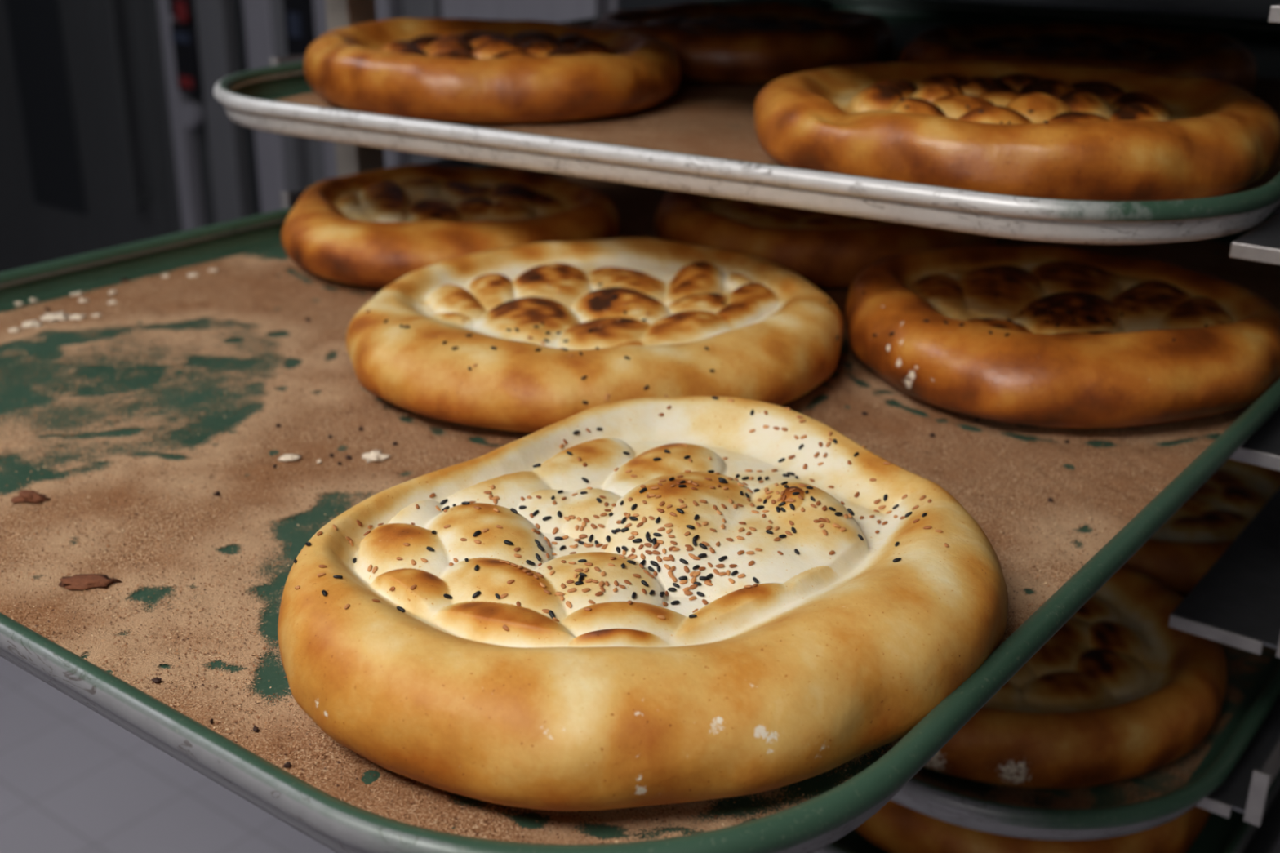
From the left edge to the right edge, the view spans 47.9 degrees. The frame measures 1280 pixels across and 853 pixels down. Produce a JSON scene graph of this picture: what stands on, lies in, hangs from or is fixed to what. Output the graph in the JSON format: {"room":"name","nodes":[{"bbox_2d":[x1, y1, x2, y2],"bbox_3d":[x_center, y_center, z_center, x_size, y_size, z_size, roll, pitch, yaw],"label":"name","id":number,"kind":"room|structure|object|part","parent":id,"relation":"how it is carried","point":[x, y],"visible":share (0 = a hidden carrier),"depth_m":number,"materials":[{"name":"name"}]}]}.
{"room":"commercial kitchen","nodes":[
{"label":"commercial kitchen","id":0,"kind":"room"},
{"bbox_2d":[0,656,335,852],"bbox_3d":[-0.998,0.558,2.383,10.000,0.050,8.000,16,27,34],"label":"floor","id":1,"kind":"structure","parent":0,"point":[73,780],"depth_m":2.26,"materials":[{"name":"grey tile"}]},
{"bbox_2d":[0,0,255,271],"bbox_3d":[-1.471,-1.371,4.244,1.775,2.050,0.900,16,27,34],"label":"oven","id":2,"kind":"object","parent":1,"relation":"on","point":[114,131],"visible":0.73,"depth_m":3.87,"materials":[{"name":"metal"}]},
{"bbox_3d":[-1.818,-1.303,4.051,1.395,2.040,0.043,16,27,34],"label":"door","id":3,"kind":"part","parent":2,"relation":"part of","materials":[{"name":"metal"}]},
{"bbox_3d":[-1.340,-1.008,3.709,0.023,0.920,0.056,16,27,34],"label":"door handle","id":4,"kind":"part","parent":2,"relation":"part of","materials":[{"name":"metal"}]},
{"bbox_3d":[-1.233,-1.133,3.638,0.061,2.040,0.043,16,27,34],"label":"door","id":5,"kind":"part","parent":2,"relation":"part of","materials":[{"name":"metal"}]},
{"bbox_3d":[-1.183,-1.119,3.603,0.050,2.040,0.043,16,27,34],"label":"door","id":6,"kind":"part","parent":2,"relation":"part of","materials":[{"name":"metal"}]},
{"bbox_3d":[-1.124,-1.174,3.530,0.092,0.322,0.048,16,27,34],"label":"control panel","id":7,"kind":"part","parent":2,"relation":"part of","materials":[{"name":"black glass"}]},
{"bbox_3d":[-1.126,-0.931,3.626,0.092,0.168,0.048,16,27,34],"label":"control panel","id":8,"kind":"part","parent":2,"relation":"part of","materials":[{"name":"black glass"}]},
{"bbox_3d":[-1.134,-0.788,3.640,0.062,0.062,0.024,16,27,34],"label":"knob","id":9,"kind":"part","parent":2,"relation":"part of","materials":[{"name":"metal"}]},
{"bbox_3d":[-1.042,-1.078,3.504,0.103,2.040,0.043,16,27,34],"label":"door","id":10,"kind":"part","parent":2,"relation":"part of","materials":[{"name":"grey metal"}]},
{"bbox_2d":[236,0,415,214],"bbox_3d":[-0.505,-1.101,3.590,0.552,2.050,0.856,16,27,34],"label":"oven","id":11,"kind":"object","parent":1,"relation":"on","point":[277,28],"visible":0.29,"depth_m":3.43,"materials":[{"name":"grey metal"}]},
{"bbox_3d":[-0.895,-1.035,3.400,0.100,2.040,0.043,16,27,34],"label":"door","id":12,"kind":"part","parent":11,"relation":"part of","materials":[{"name":"metal"}]},
{"bbox_3d":[-0.835,-1.018,3.358,0.042,2.040,0.043,16,27,34],"label":"door","id":13,"kind":"part","parent":11,"relation":"part of","materials":[{"name":"grey metal"}]},
{"bbox_3d":[-0.777,-0.937,3.339,0.092,0.154,0.048,16,27,34],"label":"control panel","id":14,"kind":"part","parent":11,"relation":"part of","materials":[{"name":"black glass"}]},
{"bbox_3d":[-0.635,-0.960,3.217,0.246,2.040,0.043,16,27,34],"label":"door","id":15,"kind":"part","parent":11,"relation":"part of","materials":[{"name":"metal"}]},
{"bbox_2d":[408,0,618,164],"bbox_3d":[-0.038,-0.968,3.267,0.552,2.050,0.845,16,27,34],"label":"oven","id":16,"kind":"object","parent":1,"relation":"on","point":[551,11],"visible":0.13,"depth_m":2.93,"materials":[{"name":"metal"}]},
{"bbox_3d":[-0.456,-0.907,3.091,0.084,2.040,0.043,16,27,34],"label":"door","id":17,"kind":"part","parent":16,"relation":"part of","materials":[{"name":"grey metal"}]},
{"bbox_2d":[268,0,1279,852],"bbox_3d":[0.368,-0.113,1.493,0.952,1.880,1.116,16,27,34],"label":"rack","id":18,"kind":"object","parent":1,"relation":"on","point":[1236,603],"visible":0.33,"depth_m":0.90,"materials":[{"name":"metal"}]},
{"bbox_3d":[-0.265,-0.104,1.414,0.030,1.790,0.035,16,27,34],"label":"post","id":19,"kind":"part","parent":18,"relation":"part of","materials":[{"name":"metal"}]},
{"bbox_2d":[0,163,1279,852],"bbox_3d":[0.012,-0.082,1.005,0.800,0.026,1.070,16,27,34],"label":"baking tray","id":20,"kind":"object","parent":18,"relation":"on","point":[810,826],"visible":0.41,"depth_m":0.63,"materials":[{"name":"green metal"}]},
{"bbox_2d":[13,301,23,305],"bbox_3d":[-0.448,-0.089,1.038,0.007,0.002,0.007,-15,27,-34],"label":"flour speck","id":21,"kind":"object","parent":20,"relation":"on","point":[20,302],"visible":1,"depth_m":1.04},
{"bbox_2d":[29,297,39,302],"bbox_3d":[-0.441,-0.092,1.046,0.008,0.002,0.006,1,22,0],"label":"flour speck","id":22,"kind":"object","parent":20,"relation":"on","point":[32,300],"visible":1,"depth_m":1.04},
{"bbox_2d":[120,277,128,281],"bbox_3d":[-0.393,-0.112,1.097,0.006,0.002,0.007,-11,24,-27],"label":"crumb","id":23,"kind":"object","parent":20,"relation":"on","point":[125,279],"visible":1,"depth_m":1.10,"materials":[{"name":"brown food"}]},
{"bbox_2d":[0,174,1279,844],"bbox_3d":[0.006,-0.069,1.001,0.760,0.002,1.011,16,27,34],"label":"parchment paper","id":24,"kind":"object","parent":20,"relation":"on","point":[127,502],"visible":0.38,"depth_m":0.76,"materials":[{"name":"brown paper"}]},
{"bbox_2d":[7,327,21,333],"bbox_3d":[-0.426,-0.066,0.980,0.008,0.002,0.008,12,24,26],"label":"flour speck","id":25,"kind":"object","parent":24,"relation":"on","point":[11,330],"visible":1,"depth_m":0.98},
{"bbox_2d":[10,489,50,502],"bbox_3d":[-0.307,0.035,0.727,0.018,0.004,0.013,1,22,0],"label":"crumb","id":26,"kind":"object","parent":24,"relation":"on","point":[26,495],"visible":1,"depth_m":0.72,"materials":[{"name":"brown food"}]},
{"bbox_2d":[21,320,44,328],"bbox_3d":[-0.420,-0.071,0.994,0.016,0.002,0.016,1,22,1],"label":"flour speck","id":27,"kind":"object","parent":24,"relation":"on","point":[35,323],"visible":1,"depth_m":0.99},
{"bbox_2d":[38,311,71,322],"bbox_3d":[-0.410,-0.077,1.009,0.022,0.002,0.022,1,22,1],"label":"flour speck","id":28,"kind":"object","parent":24,"relation":"on","point":[52,317],"visible":1,"depth_m":1.01},
{"bbox_2d":[69,291,83,296],"bbox_3d":[-0.416,-0.098,1.061,0.010,0.002,0.011,1,22,0],"label":"flour speck","id":29,"kind":"object","parent":24,"relation":"on","point":[77,293],"visible":1,"depth_m":1.06},
{"bbox_2d":[69,313,88,319],"bbox_3d":[-0.394,-0.077,1.010,0.010,0.003,0.012,6,22,14],"label":"flour speck","id":30,"kind":"object","parent":24,"relation":"on","point":[79,317],"visible":1,"depth_m":1.01},
{"bbox_2d":[78,297,88,302],"bbox_3d":[-0.405,-0.092,1.047,0.007,0.002,0.008,20,29,41],"label":"flour speck","id":31,"kind":"object","parent":24,"relation":"on","point":[84,300],"visible":1,"depth_m":1.04},
{"bbox_2d":[58,573,123,590],"bbox_3d":[-0.246,0.069,0.644,0.028,0.003,0.014,1,22,0],"label":"crumb","id":32,"kind":"object","parent":24,"relation":"on","point":[80,582],"visible":1,"depth_m":0.64,"materials":[{"name":"brown food"}]},
{"bbox_2d":[89,313,102,317],"bbox_3d":[-0.383,-0.079,1.014,0.008,0.002,0.006,1,22,0],"label":"flour speck","id":33,"kind":"object","parent":24,"relation":"on","point":[95,315],"visible":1,"depth_m":1.01},
{"bbox_2d":[107,299,116,304],"bbox_3d":[-0.382,-0.090,1.042,0.007,0.002,0.007,15,26,33],"label":"flour speck","id":34,"kind":"object","parent":24,"relation":"on","point":[112,302],"visible":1,"depth_m":1.04},
{"bbox_2d":[107,290,116,294],"bbox_3d":[-0.391,-0.100,1.066,0.006,0.002,0.008,13,25,28],"label":"flour speck","id":35,"kind":"object","parent":24,"relation":"on","point":[110,292],"visible":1,"depth_m":1.06},
{"bbox_2d":[151,676,162,684],"bbox_3d":[-0.191,0.100,0.569,0.004,0.002,0.003,11,24,23],"label":"crumb","id":36,"kind":"object","parent":24,"relation":"on","point":[156,680],"visible":1,"depth_m":0.57,"materials":[{"name":"black food"}]},
{"bbox_2d":[161,273,169,277],"bbox_3d":[-0.365,-0.116,1.109,0.007,0.002,0.006,1,22,0],"label":"flour speck","id":37,"kind":"object","parent":24,"relation":"on","point":[167,275],"visible":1,"depth_m":1.11},
{"bbox_2d":[186,272,199,277],"bbox_3d":[-0.345,-0.117,1.112,0.008,0.002,0.009,-11,25,-27],"label":"flour speck","id":38,"kind":"object","parent":24,"relation":"on","point":[193,274],"visible":1,"depth_m":1.11},
{"bbox_2d":[208,268,218,271],"bbox_3d":[-0.334,-0.122,1.125,0.008,0.002,0.006,1,22,0],"label":"flour speck","id":39,"kind":"object","parent":24,"relation":"on","point":[210,269],"visible":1,"depth_m":1.12},
{"bbox_2d":[212,490,220,495],"bbox_3d":[-0.216,0.034,0.735,0.004,0.002,0.004,4,22,9],"label":"crumb","id":40,"kind":"object","parent":24,"relation":"on","point":[217,493],"visible":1,"depth_m":0.73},
{"bbox_2d":[253,725,259,733],"bbox_3d":[-0.143,0.113,0.538,0.002,0.002,0.003,-17,27,-37],"label":"crumb","id":41,"kind":"object","parent":24,"relation":"on","point":[255,729],"visible":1,"depth_m":0.54,"materials":[{"name":"black food"}]},
{"bbox_2d":[283,761,291,768],"bbox_3d":[-0.127,0.121,0.517,0.003,0.002,0.002,6,22,13],"label":"crumb","id":42,"kind":"object","parent":24,"relation":"on","point":[287,765],"visible":1,"depth_m":0.52,"materials":[{"name":"black food"}]},
{"bbox_2d":[277,453,302,462],"bbox_3d":[-0.189,0.017,0.779,0.013,0.003,0.008,1,22,1],"label":"clump","id":43,"kind":"object","parent":24,"relation":"on","point":[291,457],"visible":1,"depth_m":0.78,"materials":[{"name":"white food"}]},
{"bbox_2d":[345,454,351,459],"bbox_3d":[-0.158,0.016,0.780,0.004,0.002,0.003,14,25,30],"label":"crumb","id":44,"kind":"object","parent":24,"relation":"on","point":[348,457],"visible":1,"depth_m":0.78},
{"bbox_2d":[361,449,391,462],"bbox_3d":[-0.144,0.015,0.781,0.014,0.004,0.015,20,29,40],"label":"clump","id":45,"kind":"object","parent":24,"relation":"on","point":[375,455],"visible":1,"depth_m":0.78,"materials":[{"name":"white food"}]},
{"bbox_2d":[280,164,619,287],"bbox_3d":[-0.161,-0.166,1.174,0.276,0.048,0.274,16,27,34],"label":"flatbread","id":46,"kind":"object","parent":24,"relation":"on","point":[379,227],"visible":0.95,"depth_m":1.13,"materials":[{"name":"brown food"}]},
{"bbox_2d":[346,237,843,432],"bbox_3d":[-0.026,-0.063,0.921,0.302,0.048,0.319,16,27,34],"label":"flatbread","id":47,"kind":"object","parent":24,"relation":"on","point":[530,337],"visible":0.98,"depth_m":0.86,"materials":[{"name":"beige food"}]},
{"bbox_2d":[277,395,1008,811],"bbox_3d":[0.013,0.062,0.597,0.257,0.054,0.309,16,27,34],"label":"flatbread","id":48,"kind":"object","parent":24,"relation":"on","point":[643,602],"visible":1,"depth_m":0.54,"materials":[{"name":"beige food"}]},
{"bbox_2d":[654,190,996,288],"bbox_3d":[0.152,-0.172,1.195,0.280,0.050,0.281,16,27,34],"label":"flatbread","id":49,"kind":"object","parent":24,"relation":"on","point":[827,250],"visible":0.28,"depth_m":1.09,"materials":[{"name":"brown food"}]},
{"bbox_2d":[862,411,868,415],"bbox_3d":[0.133,-0.008,0.848,0.004,0.002,0.003,-14,26,-32],"label":"crumb","id":50,"kind":"object","parent":24,"relation":"on","point":[864,413],"visible":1,"depth_m":0.85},
{"bbox_2d":[844,244,1279,428],"bbox_3d":[0.263,-0.064,0.923,0.279,0.052,0.282,16,27,34],"label":"flatbread","id":51,"kind":"object","parent":24,"relation":"on","point":[1051,336],"visible":1,"depth_m":0.85,"materials":[{"name":"brown food"}]},
{"bbox_2d":[213,0,1279,244],"bbox_3d":[0.240,-0.332,1.327,0.800,0.026,1.070,14,25,29],"label":"baking tray","id":52,"kind":"object","parent":18,"relation":"on","point":[249,98],"visible":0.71,"depth_m":0.89,"materials":[{"name":"metal"}]},
{"bbox_2d":[275,48,1279,195],"bbox_3d":[0.158,-0.275,1.212,0.756,0.002,0.726,14,25,29],"label":"parchment paper","id":53,"kind":"object","parent":52,"relation":"in","point":[676,123],"visible":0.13,"depth_m":1.09,"materials":[{"name":"brown paper"}]},
{"bbox_2d":[303,17,680,123],"bbox_3d":[-0.118,-0.300,1.191,0.304,0.055,0.296,12,24,27],"label":"flatbread","id":54,"kind":"object","parent":53,"relation":"on","point":[437,69],"visible":0.99,"depth_m":1.09,"materials":[{"name":"brown food"}]},
{"bbox_2d":[590,1,893,84],"bbox_3d":[0.094,-0.373,1.389,0.293,0.049,0.298,16,27,34],"label":"flatbread","id":55,"kind":"object","parent":53,"relation":"on","point":[756,42],"visible":0.85,"depth_m":1.28,"materials":[{"name":"brown food"}]},
{"bbox_2d":[754,60,1279,200],"bbox_3d":[0.244,-0.203,0.959,0.334,0.054,0.324,1,22,1],"label":"flatbread","id":56,"kind":"object","parent":53,"relation":"on","point":[1035,129],"visible":0.95,"depth_m":0.86,"materials":[{"name":"brown food"}]},
{"bbox_2d":[897,22,1256,93],"bbox_3d":[0.376,-0.313,1.242,0.294,0.050,0.300,16,27,34],"label":"flatbread","id":57,"kind":"object","parent":53,"relation":"on","point":[1213,55],"visible":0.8,"depth_m":1.23,"materials":[{"name":"brown food"}]},
{"bbox_2d":[814,770,1279,852],"bbox_3d":[0.312,0.104,1.479,0.800,0.026,1.070,16,27,34],"label":"baking tray","id":58,"kind":"object","parent":18,"relation":"on","point":[1220,833],"visible":0.02,"depth_m":1.02,"materials":[{"name":"green metal"}]},
{"bbox_2d":[854,800,1210,852],"bbox_3d":[0.276,0.241,1.090,0.298,0.052,0.300,16,27,34],"label":"flatbread","id":59,"kind":"object","parent":58,"relation":"on","point":[895,828],"visible":0.06,"depth_m":0.97,"materials":[{"name":"brown food"}]},
{"bbox_2d":[890,597,1279,840],"bbox_3d":[0.282,0.012,1.400,0.800,0.026,1.070,16,27,34],"label":"baking tray","id":60,"kind":"object","parent":18,"relation":"on","point":[1228,747],"visible":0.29,"depth_m":0.86,"materials":[{"name":"green metal"}]},
{"bbox_2d":[913,643,1276,808],"bbox_3d":[0.219,0.050,1.330,0.756,0.002,0.828,16,27,34],"label":"parchment paper","id":61,"kind":"object","parent":60,"relation":"on","point":[1063,804],"visible":0.02,"depth_m":0.90,"materials":[{"name":"brown paper"}]},
{"bbox_2d":[924,564,1226,788],"bbox_3d":[0.249,0.150,1.006,0.303,0.053,0.294,16,27,34],"label":"flatbread","id":62,"kind":"object","parent":61,"relation":"on","point":[1117,693],"visible":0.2,"depth_m":0.91,"materials":[{"name":"brown food"}]},
{"bbox_2d":[1124,458,1279,597],"bbox_3d":[0.436,0.064,1.232,0.293,0.049,0.290,16,27,34],"label":"flatbread","id":63,"kind":"object","parent":61,"relation":"on","point":[1185,548],"visible":0.17,"depth_m":1.16,"materials":[{"name":"brown food"}]},
{"bbox_2d":[618,0,1279,213],"bbox_3d":[1.270,-0.588,2.345,2.680,2.050,0.845,16,27,34],"label":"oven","id":64,"kind":"object","parent":1,"relation":"on","point":[1260,9],"visible":0.02,"depth_m":2.16,"materials":[{"name":"black"}]}
]}

